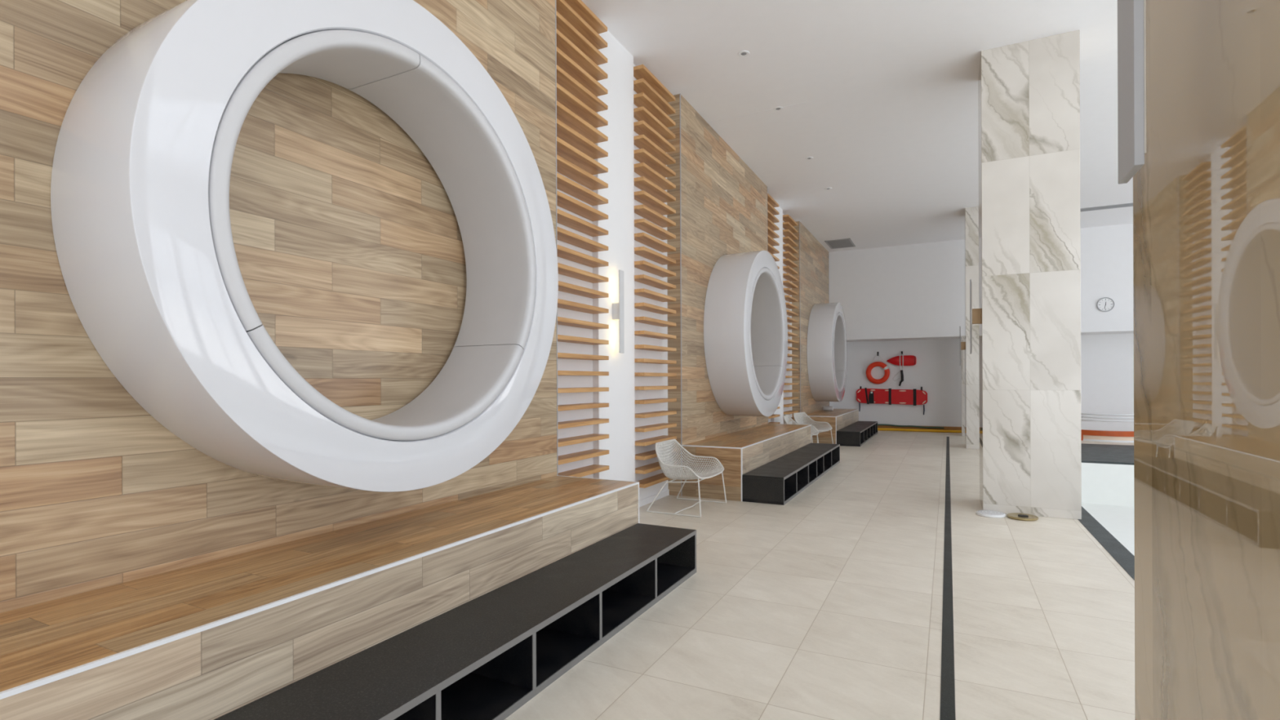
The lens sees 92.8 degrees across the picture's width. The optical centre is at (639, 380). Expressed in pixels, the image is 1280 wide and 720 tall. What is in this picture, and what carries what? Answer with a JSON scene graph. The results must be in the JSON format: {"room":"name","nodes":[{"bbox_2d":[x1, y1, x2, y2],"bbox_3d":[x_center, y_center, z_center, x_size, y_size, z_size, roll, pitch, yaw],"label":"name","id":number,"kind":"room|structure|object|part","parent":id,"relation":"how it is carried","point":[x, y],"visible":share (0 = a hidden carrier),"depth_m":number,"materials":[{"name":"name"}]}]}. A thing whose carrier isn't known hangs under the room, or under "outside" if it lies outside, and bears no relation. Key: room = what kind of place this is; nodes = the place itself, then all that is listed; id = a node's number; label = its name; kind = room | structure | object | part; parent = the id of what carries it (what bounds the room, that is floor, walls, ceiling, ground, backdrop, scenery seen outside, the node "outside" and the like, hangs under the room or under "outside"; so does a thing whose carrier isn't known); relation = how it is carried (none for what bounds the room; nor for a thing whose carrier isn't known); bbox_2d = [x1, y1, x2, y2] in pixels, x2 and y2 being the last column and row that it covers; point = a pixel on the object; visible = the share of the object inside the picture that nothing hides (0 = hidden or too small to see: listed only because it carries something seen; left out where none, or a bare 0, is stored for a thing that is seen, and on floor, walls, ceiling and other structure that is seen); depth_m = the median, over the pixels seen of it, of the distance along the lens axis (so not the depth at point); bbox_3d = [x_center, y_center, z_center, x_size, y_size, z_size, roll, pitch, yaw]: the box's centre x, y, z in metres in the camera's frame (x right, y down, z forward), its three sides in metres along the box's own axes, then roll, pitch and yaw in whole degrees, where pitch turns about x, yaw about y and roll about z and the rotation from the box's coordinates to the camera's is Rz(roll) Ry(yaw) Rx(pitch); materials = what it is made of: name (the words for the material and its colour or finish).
{"room":"indoor swimming pool","nodes":[
{"label":"indoor swimming pool","id":0,"kind":"room"},
{"bbox_2d":[0,0,556,613],"bbox_3d":[-1.667,-1.029,3.295,0.179,4.871,3.981,0,0,27],"label":"wall panel","id":1,"kind":"object","parent":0,"point":[347,238],"visible":0.33,"depth_m":2.87,"materials":[{"name":"brown wood"}]},
{"bbox_2d":[50,0,558,492],"bbox_3d":[-1.331,-0.663,3.137,0.555,2.400,2.400,0,0,27],"label":"ring","id":2,"kind":"object","parent":1,"relation":"attached to","point":[147,140],"visible":1,"depth_m":2.36,"materials":[{"name":"white paint"}]},
{"bbox_2d":[208,29,419,330],"bbox_3d":[-1.540,-0.903,2.704,0.536,1.435,0.956,0,0,27],"label":"cushion","id":3,"kind":"object","parent":2,"relation":"on","point":[242,62],"depth_m":2.27,"materials":[{"name":"white leather"}]},
{"bbox_2d":[245,324,523,440],"bbox_3d":[-1.320,0.039,3.132,0.536,0.513,1.657,0,0,27],"label":"cushion","id":4,"kind":"object","parent":2,"relation":"on","point":[477,392],"depth_m":3.09,"materials":[{"name":"white leather"}]},
{"bbox_2d":[348,53,535,349],"bbox_3d":[-1.107,-0.904,3.561,0.536,1.435,0.956,0,0,27],"label":"cushion","id":5,"kind":"object","parent":2,"relation":"on","point":[481,154],"depth_m":3.74,"materials":[{"name":"white leather"}]},
{"bbox_2d":[555,0,558,475],"bbox_3d":[-1.588,-1.029,3.255,0.010,4.871,3.988,0,0,27],"label":"trim","id":6,"kind":"structure","parent":1,"relation":"attached to","point":[555,0],"depth_m":5.03,"materials":[{"name":"grey metal"}]},
{"bbox_2d":[592,30,635,481],"bbox_3d":[-0.259,-1.034,6.206,0.065,4.871,0.755,0,0,27],"label":"wall","id":7,"kind":"structure","parent":0,"point":[619,68],"depth_m":6.18,"materials":[{"name":"white paint"}]},
{"bbox_2d":[612,270,624,353],"bbox_3d":[-0.221,-0.687,6.098,0.097,0.825,0.087,0,0,27],"label":"wall sconce","id":8,"kind":"object","parent":7,"relation":"attached to","point":[618,312],"visible":1,"depth_m":6.07,"materials":[{"name":"grey metal"}]},
{"bbox_2d":[556,63,791,500],"bbox_3d":[0.470,-0.937,7.941,0.200,5.071,22.000,0,0,27],"label":"wall","id":9,"kind":"structure","parent":0,"point":[563,381],"depth_m":6.68,"materials":[{"name":"white paint"}]},
{"bbox_2d":[555,0,608,476],"bbox_3d":[-0.572,-1.108,5.456,0.177,4.508,0.860,0,0,27],"label":"wooden slats","id":10,"kind":"object","parent":9,"relation":"attached to","point":[579,40],"visible":0.69,"depth_m":5.45,"materials":[{"name":"brown wood"}]},
{"bbox_2d":[639,488,669,506],"bbox_3d":[0.124,1.365,7.004,0.012,0.070,1.006,0,0,27],"label":"baseboard","id":11,"kind":"structure","parent":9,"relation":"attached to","point":[646,500],"depth_m":7.04,"materials":[{"name":"white paint"}]},
{"bbox_2d":[633,64,676,488],"bbox_3d":[0.157,-1.111,6.899,0.177,4.508,0.860,0,0,27],"label":"wooden slats","id":12,"kind":"object","parent":9,"relation":"attached to","point":[652,98],"visible":0.84,"depth_m":6.79,"materials":[{"name":"brown wood"}]},
{"bbox_2d":[767,193,780,423],"bbox_3d":[2.408,-1.119,11.352,0.177,4.508,0.860,0,0,27],"label":"screen","id":13,"kind":"object","parent":9,"relation":"attached to","point":[771,203],"visible":0.16,"depth_m":11.40,"materials":[{"name":"brown wood"}]},
{"bbox_2d":[782,214,798,421],"bbox_3d":[3.138,-1.122,12.795,0.177,4.508,0.860,0,0,27],"label":"screen","id":14,"kind":"object","parent":9,"relation":"attached to","point":[788,224],"visible":0.71,"depth_m":12.71,"materials":[{"name":"brown wood"}]},
{"bbox_2d":[666,93,768,496],"bbox_3d":[1.314,-1.040,9.191,0.179,4.871,3.980,0,0,27],"label":"wall panel","id":15,"kind":"object","parent":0,"point":[724,202],"visible":0.5,"depth_m":7.92,"materials":[{"name":"brown wood"}]},
{"bbox_2d":[680,93,681,496],"bbox_3d":[1.393,-1.041,9.151,0.010,4.871,3.987,0,0,27],"label":"trim","id":16,"kind":"structure","parent":15,"relation":"attached to","point":[680,94],"depth_m":7.37,"materials":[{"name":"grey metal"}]},
{"bbox_2d":[703,250,787,417],"bbox_3d":[1.629,-0.674,8.991,0.555,2.400,2.400,0,0,27],"label":"ring","id":17,"kind":"object","parent":15,"relation":"attached to","point":[745,325],"visible":1,"depth_m":8.27,"materials":[{"name":"white plastic"}]},
{"bbox_2d":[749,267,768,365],"bbox_3d":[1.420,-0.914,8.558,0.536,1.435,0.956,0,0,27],"label":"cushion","id":18,"kind":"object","parent":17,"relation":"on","point":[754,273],"depth_m":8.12,"materials":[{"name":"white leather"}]},
{"bbox_2d":[751,364,782,399],"bbox_3d":[1.640,0.027,8.987,0.536,0.513,1.657,0,0,27],"label":"cushion","id":19,"kind":"object","parent":17,"relation":"on","point":[766,380],"depth_m":9.41,"materials":[{"name":"white leather"}]},
{"bbox_2d":[751,269,784,367],"bbox_3d":[1.853,-0.916,9.415,0.536,1.435,0.956,0,0,27],"label":"cushion","id":20,"kind":"object","parent":17,"relation":"on","point":[767,314],"depth_m":9.67,"materials":[{"name":"white leather"}]},
{"bbox_2d":[770,206,783,423],"bbox_3d":[2.721,-1.046,12.101,0.065,4.871,0.755,0,0,27],"label":"wall","id":21,"kind":"structure","parent":0,"point":[780,411],"depth_m":12.21,"materials":[{"name":"white paint"}]},
{"bbox_2d":[791,221,829,424],"bbox_3d":[4.242,-1.052,14.982,0.179,4.871,3.647,0,0,27],"label":"wall panel","id":22,"kind":"object","parent":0,"point":[814,257],"visible":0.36,"depth_m":13.82,"materials":[{"name":"brown wood"}]},
{"bbox_2d":[799,221,829,412],"bbox_3d":[4.320,-1.052,14.942,0.010,4.871,3.654,0,0,27],"label":"trim","id":23,"kind":"structure","parent":22,"relation":"attached to","point":[799,221],"depth_m":13.31,"materials":[{"name":"grey metal"}]},
{"bbox_2d":[807,302,847,401],"bbox_3d":[4.611,-0.686,14.890,0.555,2.400,2.400,0,0,27],"label":"ring","id":24,"kind":"object","parent":22,"relation":"attached to","point":[827,339],"visible":1,"depth_m":14.09,"materials":[{"name":"white plastic"}]},
{"bbox_2d":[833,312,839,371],"bbox_3d":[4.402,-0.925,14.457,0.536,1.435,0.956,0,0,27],"label":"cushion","id":25,"kind":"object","parent":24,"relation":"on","point":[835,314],"depth_m":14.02,"materials":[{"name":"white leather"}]},
{"bbox_2d":[834,371,845,391],"bbox_3d":[4.622,0.016,14.886,0.536,0.513,1.657,0,0,27],"label":"cushion","id":26,"kind":"object","parent":24,"relation":"on","point":[839,376],"depth_m":15.27,"materials":[{"name":"white leather"}]},
{"bbox_2d":[834,313,846,371],"bbox_3d":[4.835,-0.927,15.314,0.536,1.435,0.956,0,0,27],"label":"cushion","id":27,"kind":"object","parent":24,"relation":"on","point":[840,336],"depth_m":15.55,"materials":[{"name":"white leather"}]},
{"bbox_2d":[504,430,1134,719],"bbox_3d":[5.280,1.480,5.513,10.560,0.200,21.600,0,0,27],"label":"floor","id":28,"kind":"structure","parent":0,"point":[825,603],"depth_m":3.63,"materials":[{"name":"tile"}]},
{"bbox_2d":[0,475,639,719],"bbox_3d":[-1.240,1.095,3.083,0.754,0.620,3.983,0,0,27],"label":"bench","id":29,"kind":"object","parent":28,"relation":"on","point":[211,640],"visible":0.84,"depth_m":2.31,"materials":[{"name":"brown wood"}]},
{"bbox_2d":[213,523,696,719],"bbox_3d":[-0.689,1.248,2.801,0.481,0.309,3.933,0,0,27],"label":"shelf","id":30,"kind":"object","parent":28,"relation":"on","point":[486,656],"visible":1,"depth_m":2.73,"materials":[{"name":"black wood"}]},
{"bbox_3d":[0.191,1.241,4.545,0.478,0.246,0.026,0,0,27],"label":"panel","id":31,"kind":"part","parent":30,"relation":"part of","materials":[{"name":"black wood"}]},
{"bbox_2d":[646,439,726,517],"bbox_3d":[0.533,1.036,6.702,0.640,0.722,0.847,0,0,27],"label":"wire chair","id":32,"kind":"object","parent":28,"relation":"on","point":[664,451],"visible":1,"depth_m":6.81,"materials":[{"name":"paint"}]},
{"bbox_3d":[0.183,1.231,6.482,0.231,0.323,0.025,0,0,0],"label":"leg","id":33,"kind":"part","parent":32,"relation":"part of","materials":[{"name":"paint"}]},
{"bbox_3d":[0.503,1.230,7.115,0.025,0.323,0.231,0,0,-36],"label":"leg","id":34,"kind":"part","parent":32,"relation":"part of","materials":[{"name":"paint"}]},
{"bbox_3d":[0.537,0.882,6.700,0.616,0.399,0.838,0,0,27],"label":"woven seat","id":35,"kind":"part","parent":32,"relation":"part of","materials":[{"name":"white metal"}]},
{"bbox_3d":[0.609,1.192,6.238,0.015,0.391,0.071,0,0,-18],"label":"leg","id":36,"kind":"part","parent":32,"relation":"part of","materials":[{"name":"paint"}]},
{"bbox_3d":[0.952,1.191,6.917,0.071,0.391,0.015,0,0,-18],"label":"leg","id":37,"kind":"part","parent":32,"relation":"part of","materials":[{"name":"paint"}]},
{"bbox_2d":[681,423,811,501],"bbox_3d":[1.741,1.083,8.979,0.754,0.620,3.982,0,0,27],"label":"bench","id":38,"kind":"object","parent":28,"relation":"on","point":[740,452],"visible":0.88,"depth_m":7.34,"materials":[{"name":"brown wood"}]},
{"bbox_3d":[0.842,1.094,7.215,0.740,0.606,0.020,0,0,27],"label":"panel","id":39,"kind":"part","parent":38,"relation":"part of","materials":[{"name":"brown wood"}]},
{"bbox_3d":[2.067,1.089,8.815,0.020,0.606,3.956,0,0,27],"label":"panel","id":40,"kind":"part","parent":38,"relation":"part of","materials":[{"name":"brown wood"}]},
{"bbox_2d":[742,443,839,505],"bbox_3d":[2.288,1.237,8.688,0.481,0.309,3.953,0,0,27],"label":"shelf","id":41,"kind":"object","parent":28,"relation":"on","point":[779,481],"visible":1,"depth_m":7.54,"materials":[{"name":"black wood"}]},
{"bbox_3d":[1.400,1.237,6.936,0.478,0.246,0.026,0,0,27],"label":"panel","id":42,"kind":"part","parent":41,"relation":"part of","materials":[{"name":"black wood"}]},
{"bbox_3d":[3.172,1.230,10.441,0.478,0.246,0.026,0,0,27],"label":"panel","id":43,"kind":"part","parent":41,"relation":"part of","materials":[{"name":"black wood"}]},
{"bbox_2d":[782,414,818,443],"bbox_3d":[3.064,1.026,11.631,0.640,0.722,0.847,0,0,24],"label":"wire chair","id":44,"kind":"object","parent":28,"relation":"on","point":[786,417],"visible":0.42,"depth_m":11.86,"materials":[{"name":"paint"}]},
{"bbox_3d":[3.067,0.872,11.629,0.616,0.399,0.838,0,0,24],"label":"woven seat","id":45,"kind":"part","parent":44,"relation":"part of","materials":[{"name":"white plastic"}]},
{"bbox_2d":[793,412,833,444],"bbox_3d":[3.528,1.024,12.504,0.640,0.722,0.847,0,0,39],"label":"wire chair","id":46,"kind":"object","parent":28,"relation":"on","point":[798,418],"visible":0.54,"depth_m":12.70,"materials":[{"name":"paint"}]},
{"bbox_3d":[3.531,0.870,12.502,0.616,0.399,0.838,0,0,39],"label":"woven seat","id":47,"kind":"part","parent":46,"relation":"part of","materials":[{"name":"white plastic"}]},
{"bbox_2d":[802,408,858,444],"bbox_3d":[4.669,1.072,14.771,0.754,0.620,3.649,0,0,27],"label":"bench","id":48,"kind":"object","parent":28,"relation":"on","point":[838,419],"visible":0.65,"depth_m":13.21,"materials":[{"name":"brown wood"}]},
{"bbox_3d":[3.844,1.082,13.155,0.740,0.606,0.020,0,0,27],"label":"panel","id":49,"kind":"part","parent":48,"relation":"part of","materials":[{"name":"brown wood"}]},
{"bbox_2d":[822,405,833,410],"bbox_3d":[4.779,0.706,15.480,0.246,0.112,0.112,0,0,27],"label":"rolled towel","id":50,"kind":"object","parent":48,"relation":"on","point":[824,408],"visible":1,"depth_m":15.44,"materials":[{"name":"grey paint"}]},
{"bbox_3d":[4.995,1.078,14.606,0.020,0.606,3.623,0,0,27],"label":"panel","id":51,"kind":"part","parent":48,"relation":"part of","materials":[{"name":"brown wood"}]},
{"bbox_2d":[836,421,877,446],"bbox_3d":[5.197,1.226,14.443,0.481,0.309,3.537,0,0,27],"label":"shelf","id":52,"kind":"object","parent":28,"relation":"on","point":[857,433],"visible":0.99,"depth_m":13.29,"materials":[{"name":"black wood"}]},
{"bbox_3d":[4.403,1.225,12.877,0.478,0.246,0.026,0,0,27],"label":"panel","id":53,"kind":"part","parent":52,"relation":"part of","materials":[{"name":"black wood"}]},
{"bbox_2d":[877,427,961,432],"bbox_3d":[7.483,1.335,16.344,2.410,0.065,0.108,0,0,27],"label":"hose","id":54,"kind":"object","parent":28,"relation":"on","point":[878,428],"visible":0.86,"depth_m":16.32,"materials":[{"name":"rubber"}]},
{"bbox_2d":[939,436,955,719],"bbox_3d":[2.976,1.393,5.888,0.057,0.012,20.190,0,0,27],"label":"trim","id":55,"kind":"structure","parent":28,"relation":"on","point":[948,684],"depth_m":3.49,"materials":[{"name":"metal"}]},
{"bbox_2d":[960,336,964,435],"bbox_3d":[8.423,0.133,15.021,0.880,2.470,0.410,0,0,27],"label":"pier","id":56,"kind":"object","parent":28,"relation":"on","point":[962,338],"visible":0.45,"depth_m":15.02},
{"bbox_2d":[964,206,979,448],"bbox_3d":[7.136,-1.063,12.456,0.855,4.871,0.725,0,0,27],"label":"marble column","id":57,"kind":"structure","parent":28,"relation":"on","point":[971,361],"depth_m":12.27,"materials":[{"name":"white stone"}]},
{"bbox_2d":[960,327,965,365],"bbox_3d":[6.670,-0.717,12.595,0.103,0.818,0.087,0,0,27],"label":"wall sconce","id":58,"kind":"object","parent":57,"relation":"attached to","point":[962,347],"visible":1,"depth_m":12.57,"materials":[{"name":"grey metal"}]},
{"bbox_2d":[976,509,1005,517],"bbox_3d":[3.613,1.370,6.272,0.264,0.032,0.264,0,0,27],"label":"disc","id":59,"kind":"object","parent":28,"relation":"on","point":[988,513],"visible":1,"depth_m":6.22,"materials":[{"name":"grey paint"}]},
{"bbox_2d":[1006,512,1038,520],"bbox_3d":[3.849,1.371,6.130,0.270,0.028,0.270,0,0,27],"label":"dish","id":60,"kind":"object","parent":28,"relation":"on","point":[1016,516],"visible":1,"depth_m":6.09,"materials":[{"name":"beige ceramic"}]},
{"bbox_2d":[977,30,1081,519],"bbox_3d":[4.160,-1.051,6.569,0.855,4.871,0.725,0,0,27],"label":"marble column","id":61,"kind":"structure","parent":28,"relation":"on","point":[1028,91],"depth_m":6.24,"materials":[{"name":"white stone"}]},
{"bbox_2d":[969,279,981,354],"bbox_3d":[3.694,-0.705,6.709,0.103,0.818,0.087,0,0,27],"label":"wall sconce","id":62,"kind":"object","parent":61,"relation":"attached to","point":[976,313],"visible":1,"depth_m":6.69,"materials":[{"name":"grey metal"}]},
{"bbox_2d":[1078,443,1134,580],"bbox_3d":[7.789,1.383,5.811,6.350,0.034,14.705,0,0,27],"label":"trim","id":63,"kind":"structure","parent":28,"relation":"on","point":[1091,453],"depth_m":6.19,"materials":[{"name":"stone"}]},
{"bbox_2d":[1080,413,1133,442],"bbox_3d":[10.575,1.050,13.708,1.543,0.620,0.625,0,0,27],"label":"bench","id":64,"kind":"object","parent":28,"relation":"on","point":[1086,435],"visible":0.62,"depth_m":13.51,"materials":[{"name":"orange wood"}]},
{"bbox_3d":[10.543,1.172,13.643,1.519,0.115,0.480,0,0,27],"label":"rail","id":65,"kind":"part","parent":64,"relation":"part of","materials":[{"name":"orange wood"}]},
{"bbox_3d":[10.567,0.760,13.694,1.373,0.036,0.430,0,0,27],"label":"rail","id":66,"kind":"part","parent":64,"relation":"part of","materials":[{"name":"white metal"}]},
{"bbox_3d":[10.568,0.830,13.694,1.373,0.036,0.430,0,0,27],"label":"rail","id":67,"kind":"part","parent":64,"relation":"part of","materials":[{"name":"white metal"}]},
{"bbox_3d":[10.568,0.900,13.694,1.373,0.036,0.430,0,0,27],"label":"rail","id":68,"kind":"part","parent":64,"relation":"part of","materials":[{"name":"white metal"}]},
{"bbox_2d":[1083,435,1133,440],"bbox_3d":[10.583,1.270,13.721,1.466,0.100,0.595,0,0,27],"label":"cushion","id":69,"kind":"object","parent":64,"relation":"on","point":[1086,437],"depth_m":13.49,"materials":[{"name":"white fabric"}]},
{"bbox_2d":[1081,462,1134,555],"bbox_3d":[6.646,1.750,4.594,5.295,0.690,11.390,0,0,27],"label":"swimming pool","id":70,"kind":"object","parent":28,"relation":"in","point":[1107,489],"visible":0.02,"depth_m":10.15,"materials":[{"name":"paint"}]},
{"bbox_2d":[1133,0,1279,719],"bbox_3d":[1.183,-1.040,0.680,0.855,4.871,0.725,0,0,27],"label":"wall","id":71,"kind":"structure","parent":28,"relation":"on","point":[1206,188],"depth_m":0.85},
{"bbox_2d":[1117,0,1146,183],"bbox_3d":[0.718,-0.694,0.822,0.103,0.818,0.087,0,0,27],"label":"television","id":72,"kind":"object","parent":71,"relation":"attached to","point":[1131,14],"visible":1,"depth_m":0.82,"materials":[{"name":"metal"}]},
{"bbox_2d":[581,0,1133,252],"bbox_3d":[5.261,-3.591,5.513,10.960,0.200,22.000,0,0,27],"label":"ceiling","id":73,"kind":"structure","parent":0,"point":[888,122],"depth_m":7.27,"materials":[{"name":"paint"}]},
{"bbox_2d":[737,50,749,57],"bbox_3d":[1.102,-3.471,6.473,0.124,0.016,0.124,0,0,27],"label":"ceiling fitting","id":74,"kind":"object","parent":73,"relation":"attached to","point":[743,53],"visible":1,"depth_m":6.46,"materials":[{"name":"white paint"}]},
{"bbox_2d":[707,102,807,123],"bbox_3d":[1.502,-3.481,7.908,1.331,0.012,0.012,0,0,27],"label":"trim","id":75,"kind":"structure","parent":73,"relation":"attached to","point":[805,102],"depth_m":7.91,"materials":[{"name":"white paint"}]},
{"bbox_2d":[773,106,782,111],"bbox_3d":[1.768,-3.474,7.789,0.124,0.016,0.124,0,0,27],"label":"ceiling fitting","id":76,"kind":"object","parent":73,"relation":"attached to","point":[779,108],"visible":1,"depth_m":7.78,"materials":[{"name":"grey paint"}]},
{"bbox_2d":[804,156,813,159],"bbox_3d":[2.649,-3.477,9.532,0.124,0.016,0.124,0,0,27],"label":"ceiling fitting","id":77,"kind":"object","parent":73,"relation":"attached to","point":[807,157],"visible":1,"depth_m":9.52,"materials":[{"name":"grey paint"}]},
{"bbox_2d":[824,238,855,248],"bbox_3d":[5.104,-3.485,15.521,0.610,0.013,1.000,0,0,27],"label":"ceiling vent","id":78,"kind":"object","parent":73,"relation":"in","point":[846,242],"visible":1,"depth_m":15.49,"materials":[{"name":"grey metal"}]},
{"bbox_2d":[1080,202,1133,211],"bbox_3d":[10.709,-3.508,11.679,4.800,0.008,0.280,0,0,27],"label":"ceiling vent","id":79,"kind":"object","parent":73,"relation":"in","point":[1117,206],"visible":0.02,"depth_m":12.30,"materials":[{"name":"grey metal"}]},
{"bbox_2d":[828,223,1133,342],"bbox_3d":[9.915,-2.308,14.710,10.560,2.401,0.990,0,0,27],"label":"wall","id":80,"kind":"structure","parent":0,"point":[912,291],"depth_m":15.43,"materials":[{"name":"white paint"}]},
{"bbox_2d":[1096,297,1114,311],"bbox_3d":[10.554,-1.723,13.811,0.326,0.326,0.040,0,0,27],"label":"wall clock","id":81,"kind":"object","parent":80,"relation":"attached to","point":[1105,304],"visible":1,"depth_m":13.80,"materials":[{"name":"white plastic"}]},
{"bbox_2d":[829,333,1133,431],"bbox_3d":[10.189,-0.975,15.241,10.560,5.071,0.200,0,0,27],"label":"wall","id":82,"kind":"structure","parent":0,"point":[1107,360],"depth_m":16.19,"materials":[{"name":"white paint"}]},
{"bbox_2d":[877,423,943,428],"bbox_3d":[7.075,1.231,16.645,2.202,0.100,0.040,0,0,27],"label":"hose","id":83,"kind":"object","parent":82,"relation":"attached to","point":[877,424],"visible":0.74,"depth_m":16.50,"materials":[{"name":"rubber"}]},
{"bbox_2d":[877,425,961,430],"bbox_3d":[10.148,1.286,15.143,10.560,0.150,0.020,0,0,27],"label":"baseboard","id":84,"kind":"structure","parent":82,"relation":"attached to","point":[945,428],"depth_m":16.40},
{"bbox_3d":[6.187,0.216,17.092,0.040,0.110,0.111,0,0,27],"label":"wall hook","id":85,"kind":"object","parent":82,"relation":"attached to","visible":0},
{"bbox_2d":[856,387,927,414],"bbox_3d":[6.884,0.562,16.705,1.810,0.725,0.097,0,0,27],"label":"board","id":86,"kind":"object","parent":85,"relation":"hanging from","point":[914,397],"visible":1,"depth_m":16.68,"materials":[{"name":"red plastic"}]},
{"bbox_3d":[7.140,-0.747,16.609,0.040,0.110,0.111,0,0,27],"label":"wall hook","id":87,"kind":"object","parent":82,"relation":"attached to","visible":0},
{"bbox_2d":[886,353,916,386],"bbox_3d":[7.118,-0.289,16.587,0.740,0.879,0.154,0,0,27],"label":"buoy","id":88,"kind":"object","parent":87,"relation":"hanging from","point":[904,360],"visible":1,"depth_m":16.55,"materials":[{"name":"red plastic"}]},
{"bbox_3d":[6.590,-0.745,16.887,0.040,0.110,0.111,0,0,27],"label":"wall hook","id":89,"kind":"object","parent":82,"relation":"attached to","visible":0},
{"bbox_2d":[864,354,890,383],"bbox_3d":[6.587,-0.317,16.878,0.681,0.825,0.115,0,0,27],"label":"buoy","id":90,"kind":"object","parent":89,"relation":"hanging from","point":[886,367],"visible":1,"depth_m":16.84,"materials":[{"name":"orange plastic"}]}
]}

